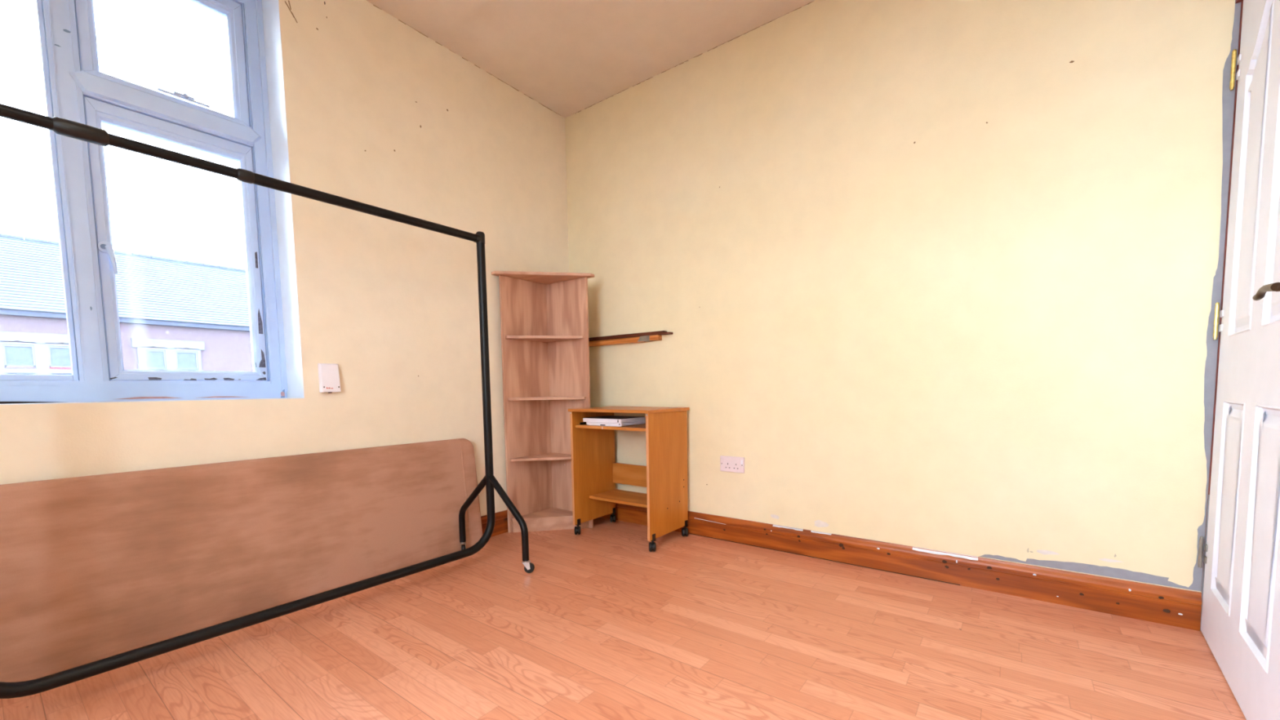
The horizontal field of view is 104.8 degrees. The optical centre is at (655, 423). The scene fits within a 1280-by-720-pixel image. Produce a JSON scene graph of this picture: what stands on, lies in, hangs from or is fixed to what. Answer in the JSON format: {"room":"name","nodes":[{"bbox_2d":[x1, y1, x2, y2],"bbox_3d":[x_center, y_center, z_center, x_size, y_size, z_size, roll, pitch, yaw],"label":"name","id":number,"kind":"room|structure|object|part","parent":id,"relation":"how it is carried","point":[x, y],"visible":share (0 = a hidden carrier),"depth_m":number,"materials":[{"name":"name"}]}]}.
{"room":"bedroom","nodes":[
{"label":"bedroom","id":0,"kind":"room"},
{"bbox_2d":[0,0,568,515],"bbox_3d":[-1.684,-0.595,2.088,0.301,2.640,3.950,2,5,36],"label":"wall","id":1,"kind":"structure","parent":0,"point":[366,107],"depth_m":2.31,"materials":[{"name":"beige paint"}]},
{"bbox_2d":[0,0,288,404],"bbox_3d":[-2.236,-0.901,1.433,0.103,1.698,1.842,2,5,36],"label":"window","id":2,"kind":"structure","parent":1,"relation":"in","point":[75,88],"depth_m":1.79,"materials":[{"name":"white paint"}]},
{"bbox_3d":[-1.961,-0.594,1.764,0.026,0.112,0.041,2,5,36],"label":"handle","id":3,"kind":"part","parent":2,"relation":"part of","materials":[{"name":"white paint"}]},
{"bbox_3d":[-1.879,-1.485,1.897,0.046,0.494,0.471,2,5,36],"label":"vent sash","id":4,"kind":"part","parent":2,"relation":"part of","materials":[{"name":"white paint"}]},
{"bbox_3d":[-1.840,-1.198,1.893,0.011,0.070,0.532,2,5,36],"label":"transom moulding","id":5,"kind":"part","parent":2,"relation":"part of","materials":[{"name":"white paint"}]},
{"bbox_3d":[-1.865,-0.664,1.954,0.046,0.988,0.471,2,5,36],"label":"casement sash","id":6,"kind":"part","parent":2,"relation":"part of","materials":[{"name":"white paint"}]},
{"bbox_2d":[317,363,341,393],"bbox_3d":[-1.437,-0.198,2.174,0.023,0.130,0.081,2,5,36],"label":"sensor box","id":7,"kind":"object","parent":1,"relation":"attached to","point":[328,373],"visible":1,"depth_m":2.16,"materials":[{"name":"white plastic"}]},
{"bbox_2d":[480,510,507,537],"bbox_3d":[-1.602,0.668,1.997,0.018,0.130,3.532,2,5,36],"label":"baseboard","id":8,"kind":"structure","parent":1,"relation":"attached to","point":[501,517],"depth_m":2.92,"materials":[{"name":"brown wood"}]},
{"bbox_2d":[366,0,814,117],"bbox_3d":[0.232,-1.942,1.209,4.350,0.120,4.950,2,5,36],"label":"ceiling","id":9,"kind":"structure","parent":0,"point":[568,56],"depth_m":2.49,"materials":[{"name":"paint"}]},
{"bbox_2d":[0,516,1246,719],"bbox_3d":[0.269,0.811,1.408,4.350,0.120,4.950,2,5,36],"label":"floor","id":10,"kind":"structure","parent":0,"point":[603,625],"depth_m":1.58,"materials":[{"name":"brown wood"}]},
{"bbox_2d":[0,438,482,682],"bbox_3d":[-1.552,0.439,1.964,0.112,0.597,1.908,2,5,36],"label":"wooden board","id":11,"kind":"object","parent":10,"relation":"on","point":[93,568],"visible":0.87,"depth_m":1.79,"materials":[{"name":"brown wood"}]},
{"bbox_3d":[-1.018,0.378,2.703,0.111,0.597,0.082,2,5,36],"label":"panel","id":12,"kind":"part","parent":11,"relation":"part of","materials":[{"name":"brown wood"}]},
{"bbox_2d":[0,103,534,698],"bbox_3d":[-1.261,-0.057,1.771,0.558,1.601,1.588,2,5,36],"label":"clothes rack","id":13,"kind":"object","parent":10,"relation":"on","point":[63,126],"visible":1,"depth_m":1.72,"materials":[{"name":"black metal"}]},
{"bbox_3d":[-1.280,-0.821,1.718,0.035,0.035,1.510,2,5,36],"label":"rail","id":14,"kind":"part","parent":13,"relation":"part of","materials":[{"name":"black metal"}]},
{"bbox_3d":[-0.920,0.435,2.509,0.272,0.384,0.031,2,5,36],"label":"leg","id":15,"kind":"part","parent":13,"relation":"part of","materials":[{"name":"black metal"}]},
{"bbox_3d":[-0.707,0.443,2.355,0.272,0.384,0.031,2,5,36],"label":"leg","id":16,"kind":"part","parent":13,"relation":"part of","materials":[{"name":"black metal"}]},
{"bbox_2d":[491,271,594,533],"bbox_3d":[-0.644,-0.114,2.932,0.422,1.530,0.422,2,5,36],"label":"corner shelf unit","id":17,"kind":"object","parent":10,"relation":"on","point":[544,315],"visible":0.86,"depth_m":3.02,"materials":[{"name":"brown wood"}]},
{"bbox_3d":[-0.784,-0.111,3.038,0.015,1.512,0.358,2,5,36],"label":"panel","id":18,"kind":"part","parent":17,"relation":"part of","materials":[{"name":"brown wood"}]},
{"bbox_3d":[-0.641,0.213,2.962,0.324,0.016,0.324,2,5,36],"label":"shelf","id":19,"kind":"part","parent":17,"relation":"part of","materials":[{"name":"brown wood"}]},
{"bbox_3d":[-0.635,0.572,2.984,0.330,0.015,0.330,2,5,36],"label":"shelf","id":20,"kind":"part","parent":17,"relation":"part of","materials":[{"name":"brown wood"}]},
{"bbox_3d":[-0.651,-0.508,2.910,0.324,0.016,0.324,2,5,36],"label":"shelf","id":21,"kind":"part","parent":17,"relation":"part of","materials":[{"name":"brown wood"}]},
{"bbox_3d":[-0.646,-0.147,2.936,0.324,0.016,0.324,2,5,36],"label":"shelf","id":22,"kind":"part","parent":17,"relation":"part of","materials":[{"name":"brown wood"}]},
{"bbox_3d":[-0.538,-0.116,3.072,0.343,1.512,0.015,2,5,36],"label":"panel","id":23,"kind":"part","parent":17,"relation":"part of","materials":[{"name":"brown wood"}]},
{"bbox_2d":[568,406,688,551],"bbox_3d":[-0.149,0.282,2.840,0.597,0.740,0.394,2,5,36],"label":"computer desk","id":24,"kind":"object","parent":10,"relation":"on","point":[595,473],"visible":0.97,"depth_m":2.81,"materials":[{"name":"brown wood"}]},
{"bbox_3d":[-0.374,0.251,2.999,0.016,0.662,0.368,2,5,36],"label":"panel","id":25,"kind":"part","parent":24,"relation":"part of","materials":[{"name":"brown wood"}]},
{"bbox_2d":[575,423,645,431],"bbox_3d":[-0.167,0.017,2.809,0.516,0.016,0.302,2,5,36],"label":"keyboard tray","id":26,"kind":"object","parent":24,"relation":"on","point":[579,427],"depth_m":2.71,"materials":[{"name":"wood"}]},
{"bbox_2d":[586,420,645,426],"bbox_3d":[-0.228,-0.002,2.822,0.263,0.019,0.219,2,5,36],"label":"laptop","id":27,"kind":"object","parent":24,"relation":"on","point":[618,424],"visible":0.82,"depth_m":2.73,"materials":[{"name":"plastic"}]},
{"bbox_2d":[582,415,645,422],"bbox_3d":[-0.238,-0.024,2.829,0.282,0.024,0.235,2,5,36],"label":"laptop","id":28,"kind":"object","parent":27,"relation":"on","point":[606,419],"visible":1,"depth_m":2.76,"materials":[{"name":"plastic"}]},
{"bbox_3d":[-0.238,-0.035,2.829,0.274,0.002,0.226,2,5,36],"label":"lid","id":29,"kind":"part","parent":28,"relation":"part of","materials":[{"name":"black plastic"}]},
{"bbox_2d":[589,488,647,507],"bbox_3d":[-0.117,0.444,2.901,0.527,0.016,0.236,2,5,36],"label":"shelf","id":30,"kind":"object","parent":24,"relation":"attached to","point":[620,496],"depth_m":2.93,"materials":[{"name":"brown wood"}]},
{"bbox_3d":[-0.055,0.322,2.980,0.527,0.128,0.016,2,5,36],"label":"rail","id":31,"kind":"part","parent":24,"relation":"part of","materials":[{"name":"brown wood"}]},
{"bbox_3d":[0.067,0.268,2.681,0.016,0.662,0.368,2,5,36],"label":"panel","id":32,"kind":"part","parent":24,"relation":"part of","materials":[{"name":"brown wood"}]},
{"bbox_2d":[564,0,1240,591],"bbox_3d":[1.095,-0.643,2.219,4.050,2.640,0.121,2,5,36],"label":"wall","id":33,"kind":"structure","parent":0,"point":[941,275],"depth_m":2.08,"materials":[{"name":"beige paint"}]},
{"bbox_2d":[588,330,672,346],"bbox_3d":[-0.240,-0.524,3.092,0.812,0.054,0.046,2,5,36],"label":"wall shelf","id":34,"kind":"object","parent":33,"relation":"attached to","point":[656,337],"depth_m":3.02,"materials":[{"name":"orange wood"}]},
{"bbox_3d":[-0.258,-0.546,3.101,0.772,0.010,0.038,2,5,36],"label":"timber strip","id":35,"kind":"part","parent":34,"relation":"part of","materials":[{"name":"brown wood"}]},
{"bbox_3d":[-0.241,-0.535,3.090,0.812,0.010,0.042,2,5,36],"label":"timber strip","id":36,"kind":"part","parent":34,"relation":"part of","materials":[{"name":"brown wood"}]},
{"bbox_2d":[720,455,744,473],"bbox_3d":[0.417,0.225,2.697,0.146,0.086,0.014,2,5,36],"label":"wall socket","id":37,"kind":"object","parent":33,"relation":"attached to","point":[727,464],"visible":1,"depth_m":2.69,"materials":[{"name":"plastic"}]},
{"bbox_2d":[601,502,1201,631],"bbox_3d":[0.645,0.597,2.560,2.998,0.131,0.020,2,5,36],"label":"baseboard","id":38,"kind":"structure","parent":33,"relation":"attached to","point":[1173,606],"depth_m":2.07,"materials":[{"name":"brown wood"}]},
{"bbox_2d":[1200,0,1243,631],"bbox_3d":[2.248,-0.317,1.408,0.913,2.075,0.148,2,5,36],"label":"trim","id":39,"kind":"structure","parent":33,"relation":"attached to","point":[1237,1],"depth_m":1.61,"materials":[{"name":"white wood"}]},
{"bbox_2d":[1197,0,1279,719],"bbox_3d":[1.567,-0.281,1.294,0.100,2.026,0.846,3,5,40],"label":"door","id":40,"kind":"structure","parent":33,"relation":"in","point":[1240,622],"depth_m":1.32,"materials":[{"name":"white paint"}]},
{"bbox_3d":[1.327,-0.264,1.048,0.058,0.140,0.144,2,5,36],"label":"handle","id":41,"kind":"part","parent":40,"relation":"part of","materials":[{"name":"brown metal"}]},
{"label":"outside","id":42,"kind":"structure","parent":0,"visible":0},
{"bbox_3d":[-3.451,3.838,-0.384,80.000,0.100,70.000,2,5,36],"label":"ground","id":43,"kind":"structure","parent":42,"visible":0},
{"bbox_2d":[0,233,253,381],"bbox_3d":[-17.356,-1.462,16.675,7.180,8.403,26.400,2,5,36],"label":"house","id":44,"kind":"structure","parent":43,"relation":"on","point":[175,314],"depth_m":14.61,"materials":[{"name":"stone"}]},
{"bbox_3d":[-16.134,-1.200,12.539,0.010,1.500,0.430,2,5,36],"label":"pane","id":45,"kind":"part","parent":44,"relation":"part of","materials":[{"name":"glass"}]},
{"bbox_3d":[-15.718,-1.247,13.113,0.010,1.500,0.430,2,5,36],"label":"pane","id":46,"kind":"part","parent":44,"relation":"part of","materials":[{"name":"glass"}]},
{"bbox_3d":[-14.714,-1.360,14.499,0.010,1.500,0.430,2,5,36],"label":"pane","id":47,"kind":"part","parent":44,"relation":"part of","materials":[{"name":"glass"}]},
{"bbox_3d":[-14.299,-1.407,15.072,0.010,1.500,0.430,2,5,36],"label":"pane","id":48,"kind":"part","parent":44,"relation":"part of","materials":[{"name":"glass"}]}
]}

